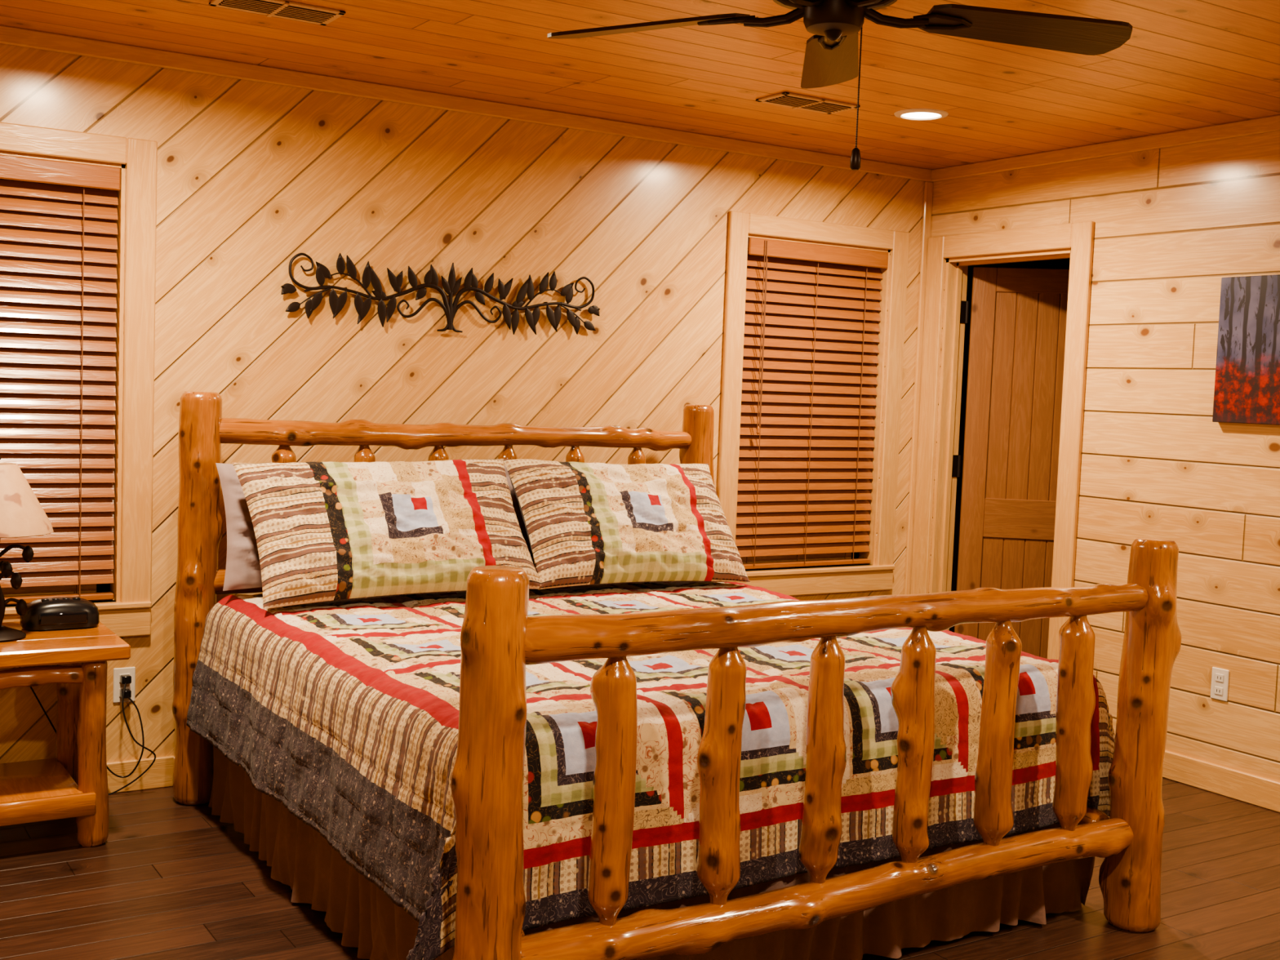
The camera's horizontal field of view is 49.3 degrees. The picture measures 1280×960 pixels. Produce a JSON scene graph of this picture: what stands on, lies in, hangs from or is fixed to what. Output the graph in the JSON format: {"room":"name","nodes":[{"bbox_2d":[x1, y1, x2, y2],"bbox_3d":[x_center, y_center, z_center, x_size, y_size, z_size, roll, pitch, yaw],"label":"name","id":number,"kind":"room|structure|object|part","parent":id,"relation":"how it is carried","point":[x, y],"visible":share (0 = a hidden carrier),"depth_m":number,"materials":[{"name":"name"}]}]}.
{"room":"hotel room","nodes":[
{"label":"hotel room","id":0,"kind":"room"},
{"bbox_2d":[0,43,924,763],"bbox_3d":[-0.946,-0.188,5.114,5.420,2.440,0.140,0,5,-32],"label":"wall","id":1,"kind":"structure","parent":0,"point":[252,176],"depth_m":5.04,"materials":[{"name":"brown wood"}]},
{"bbox_2d":[0,178,114,595],"bbox_3d":[-2.090,-0.316,4.438,0.804,1.422,0.045,0,5,-32],"label":"window","id":2,"kind":"structure","parent":1,"relation":"in","point":[37,590],"depth_m":4.57,"materials":[{"name":"brown wood"}]},
{"bbox_2d":[0,154,120,604],"bbox_3d":[-2.042,-0.305,4.362,0.772,1.406,0.078,0,5,-32],"label":"window blind","id":3,"kind":"object","parent":2,"relation":"attached to","point":[58,334],"visible":1,"depth_m":4.48,"materials":[{"name":"brown wood"}]},
{"bbox_2d":[0,121,157,637],"bbox_3d":[-2.056,-0.296,4.385,0.994,1.622,0.174,0,5,-32],"label":"window frame","id":4,"kind":"structure","parent":1,"relation":"attached to","point":[130,615],"depth_m":4.55,"materials":[{"name":"brown wood"}]},
{"bbox_2d":[112,666,135,702],"bbox_3d":[-1.708,0.679,4.624,0.070,0.116,0.009,0,5,-32],"label":"wall outlet","id":5,"kind":"object","parent":1,"relation":"attached to","point":[117,686],"visible":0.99,"depth_m":4.62,"materials":[{"name":"white plastic"}]},
{"bbox_2d":[106,755,173,793],"bbox_3d":[-0.998,0.982,5.094,5.300,0.105,0.016,0,5,-32],"label":"baseboard","id":6,"kind":"structure","parent":1,"relation":"attached to","point":[160,773],"depth_m":4.67,"materials":[{"name":"brown wood"}]},
{"bbox_2d":[280,253,600,334],"bbox_3d":[-0.697,-0.671,5.126,1.269,0.253,0.032,0,5,-32],"label":"wall art","id":7,"kind":"object","parent":1,"relation":"attached to","point":[451,286],"visible":1,"depth_m":5.09,"materials":[{"name":"black metal"}]},
{"bbox_2d":[0,24,931,182],"bbox_3d":[-0.910,-1.371,4.936,5.300,0.055,0.018,0,5,-32],"label":"trim","id":8,"kind":"structure","parent":1,"relation":"attached to","point":[9,35],"depth_m":5.00,"materials":[{"name":"brown wood"}]},
{"bbox_2d":[740,250,872,563],"bbox_3d":[0.693,-0.330,6.190,0.803,1.422,0.045,0,5,-32],"label":"window","id":9,"kind":"structure","parent":1,"relation":"in","point":[840,555],"depth_m":6.23,"materials":[{"name":"brown wood"}]},
{"bbox_2d":[735,236,888,569],"bbox_3d":[0.745,-0.318,6.109,0.771,1.406,0.091,0,5,-32],"label":"window blind","id":10,"kind":"object","parent":9,"relation":"attached to","point":[808,401],"visible":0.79,"depth_m":6.11,"materials":[{"name":"brown wood"}]},
{"bbox_2d":[717,210,909,595],"bbox_3d":[0.727,-0.310,6.137,0.993,1.622,0.174,0,5,-32],"label":"window frame","id":11,"kind":"structure","parent":1,"relation":"attached to","point":[741,225],"depth_m":6.16,"materials":[{"name":"brown wood"}]},
{"bbox_2d":[903,181,933,594],"bbox_3d":[1.270,-0.218,6.415,0.045,2.280,0.016,0,5,-32],"label":"trim","id":12,"kind":"structure","parent":1,"relation":"attached to","point":[928,186],"depth_m":6.39,"materials":[{"name":"brown wood"}]},
{"bbox_2d":[0,0,1279,169],"bbox_3d":[1.238,-1.220,3.007,7.120,0.060,6.060,0,5,-32],"label":"ceiling","id":13,"kind":"structure","parent":0,"point":[1184,64],"depth_m":4.41,"materials":[{"name":"brown wood"}]},
{"bbox_2d":[208,0,346,25],"bbox_3d":[-1.023,-1.330,3.943,0.340,0.012,0.170,0,5,-32],"label":"ceiling vent","id":14,"kind":"object","parent":13,"relation":"attached to","point":[284,9],"depth_m":3.94,"materials":[{"name":"brown metal"}]},
{"bbox_2d":[755,91,860,114],"bbox_3d":[0.599,-1.339,4.970,0.340,0.012,0.170,0,5,-32],"label":"ceiling vent","id":15,"kind":"object","parent":13,"relation":"attached to","point":[793,100],"depth_m":4.95,"materials":[{"name":"brown metal"}]},
{"bbox_2d":[547,0,1132,170],"bbox_3d":[0.413,-0.924,2.829,1.257,0.568,1.222,0,5,-32],"label":"ceiling fan","id":16,"kind":"object","parent":13,"relation":"hanging from","point":[831,57],"depth_m":2.94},
{"bbox_2d":[893,108,948,119],"bbox_3d":[1.028,-1.334,5.105,0.196,0.008,0.196,0,5,-32],"label":"recessed light","id":17,"kind":"object","parent":13,"relation":"in","point":[913,113],"visible":1,"depth_m":5.09,"materials":[{"name":"white plastic"}]},
{"bbox_2d":[0,777,1279,959],"bbox_3d":[1.146,1.272,3.173,7.120,0.060,6.060,0,5,-32],"label":"floor","id":18,"kind":"structure","parent":0,"point":[169,880],"depth_m":3.79,"materials":[{"name":"brown wood"}]},
{"bbox_2d":[0,621,130,847],"bbox_3d":[-1.890,0.763,4.163,0.600,0.600,0.505,0,5,-32],"label":"nightstand","id":19,"kind":"object","parent":18,"relation":"on","point":[72,784],"visible":1,"depth_m":4.08,"materials":[{"name":"brown wood"}]},
{"bbox_2d":[0,456,53,642],"bbox_3d":[-1.885,0.193,4.094,0.304,0.544,0.304,0,5,-32],"label":"table lamp","id":20,"kind":"object","parent":19,"relation":"on","point":[22,514],"visible":1,"depth_m":4.05,"materials":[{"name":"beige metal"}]},
{"bbox_3d":[-1.876,0.193,4.100,0.182,0.544,0.160,0,5,-32],"label":"stem","id":21,"kind":"part","parent":20,"relation":"part of","materials":[{"name":"black metal"}]},
{"bbox_3d":[-1.880,0.053,4.085,0.304,0.202,0.304,0,5,-32],"label":"lamp shade","id":22,"kind":"part","parent":20,"relation":"part of","materials":[{"name":"beige fabric"}]},
{"bbox_2d":[20,596,99,631],"bbox_3d":[-1.791,0.409,4.313,0.224,0.092,0.128,0,5,-32],"label":"alarm clock","id":23,"kind":"object","parent":19,"relation":"on","point":[57,613],"visible":0.98,"depth_m":4.27,"materials":[{"name":"black plastic"}]},
{"bbox_2d":[18,666,155,795],"bbox_3d":[-1.815,0.740,4.494,0.485,0.594,0.103,0,5,-32],"label":"electrical cord","id":24,"kind":"object","parent":19,"relation":"hanging from","point":[126,679],"visible":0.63,"depth_m":4.58,"materials":[{"name":"black plastic"}]},
{"bbox_2d":[172,391,1181,959],"bbox_3d":[-0.038,0.459,4.142,2.107,1.345,2.326,0,5,-32],"label":"bed","id":25,"kind":"object","parent":18,"relation":"on","point":[499,638],"visible":0.63,"depth_m":3.24,"materials":[{"name":"wood"}]},
{"bbox_3d":[-1.441,0.384,4.541,0.155,1.339,0.151,0,5,-32],"label":"post","id":26,"kind":"part","parent":25,"relation":"part of","materials":[{"name":"brown wood"}]},
{"bbox_3d":[-0.296,0.694,2.719,0.151,1.048,0.154,0,5,-32],"label":"post","id":27,"kind":"part","parent":25,"relation":"part of","materials":[{"name":"brown wood"}]},
{"bbox_2d":[186,582,1115,959],"bbox_3d":[-0.057,0.692,4.158,2.244,0.541,1.992,0,5,-32],"label":"patchwork quilt","id":28,"kind":"object","parent":25,"relation":"on","point":[344,714],"visible":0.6,"depth_m":3.40,"materials":[{"name":"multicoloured fabric"}]},
{"bbox_2d":[215,462,262,591],"bbox_3d":[-0.942,0.145,4.661,0.920,0.396,0.174,0,5,-32],"label":"plain pillow","id":29,"kind":"object","parent":28,"relation":"on","point":[242,570],"visible":0.12,"depth_m":4.43,"materials":[{"name":"white fabric"}]},
{"bbox_2d":[232,458,544,608],"bbox_3d":[-0.797,0.154,4.506,0.954,0.430,0.358,0,5,-33],"label":"patchwork pillow","id":30,"kind":"object","parent":28,"relation":"on","point":[325,531],"visible":0.98,"depth_m":4.39,"materials":[{"name":"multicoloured fabric"}]},
{"bbox_2d":[504,464,535,568],"bbox_3d":[-0.137,0.141,5.165,0.880,0.396,0.172,0,5,-32],"label":"plain pillow","id":31,"kind":"object","parent":28,"relation":"on","point":[515,503],"visible":0.02,"depth_m":4.95,"materials":[{"name":"fabric"}]},
{"bbox_2d":[503,458,750,589],"bbox_3d":[-0.038,0.150,4.981,0.870,0.430,0.358,0,4,-30],"label":"patchwork pillow","id":32,"kind":"object","parent":28,"relation":"on","point":[586,523],"visible":1,"depth_m":4.86,"materials":[{"name":"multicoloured fabric"}]},
{"bbox_2d":[208,746,1094,959],"bbox_3d":[-0.050,0.917,4.166,1.985,0.412,1.980,0,5,-32],"label":"bed skirt","id":33,"kind":"object","parent":25,"relation":"on","point":[300,858],"visible":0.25,"depth_m":3.57,"materials":[{"name":"fabric"}]},
{"bbox_3d":[0.205,0.373,5.568,0.162,1.345,0.150,0,5,-32],"label":"post","id":34,"kind":"part","parent":25,"relation":"part of","materials":[{"name":"brown wood"}]},
{"bbox_3d":[1.352,0.683,3.761,0.160,1.052,0.171,0,5,-32],"label":"post","id":35,"kind":"part","parent":25,"relation":"part of","materials":[{"name":"brown wood"}]},
{"bbox_2d":[911,221,1094,659],"bbox_3d":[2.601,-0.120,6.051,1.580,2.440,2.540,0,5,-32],"label":"door frame","id":36,"kind":"structure","parent":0,"point":[1059,263],"depth_m":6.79,"materials":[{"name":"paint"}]},
{"bbox_2d":[928,130,1279,782],"bbox_3d":[2.849,0.022,4.063,0.120,2.440,5.700,0,5,-32],"label":"wall","id":37,"kind":"structure","parent":0,"point":[1171,223],"depth_m":5.25,"materials":[{"name":"brown wood"}]},
{"bbox_2d":[951,300,968,476],"bbox_3d":[1.440,-0.004,6.377,0.051,1.620,0.018,0,5,-32],"label":"hinges","id":38,"kind":"object","parent":37,"relation":"attached to","point":[964,312],"visible":0.67,"depth_m":6.34,"materials":[{"name":"black metal"}]},
{"bbox_2d":[954,266,1069,658],"bbox_3d":[1.815,0.044,6.352,0.685,1.995,0.036,3,4,8],"label":"door","id":39,"kind":"structure","parent":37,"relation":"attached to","point":[1019,315],"depth_m":6.34,"materials":[{"name":"brown wood"}]},
{"bbox_2d":[931,114,1279,182],"bbox_3d":[2.834,-1.167,3.946,0.018,0.055,5.700,0,5,-32],"label":"trim","id":40,"kind":"structure","parent":37,"relation":"attached to","point":[1270,123],"depth_m":5.47,"materials":[{"name":"brown wood"}]},
{"bbox_2d":[1210,666,1229,702],"bbox_3d":[2.119,0.747,5.106,0.010,0.116,0.070,0,5,-32],"label":"wall outlet","id":41,"kind":"object","parent":37,"relation":"attached to","point":[1220,677],"visible":1,"depth_m":5.10,"materials":[{"name":"white plastic"}]},
{"bbox_2d":[1162,750,1279,813],"bbox_3d":[3.000,1.222,3.705,0.016,0.105,4.755,0,5,-32],"label":"baseboard","id":42,"kind":"structure","parent":37,"relation":"attached to","point":[1242,786],"depth_m":5.08,"materials":[{"name":"brown wood"}]},
{"bbox_2d":[1212,274,1279,425],"bbox_3d":[2.311,-0.444,4.768,0.032,0.523,0.753,0,5,-32],"label":"painting","id":43,"kind":"object","parent":37,"relation":"attached to","point":[1247,378],"visible":1,"depth_m":4.97}
]}

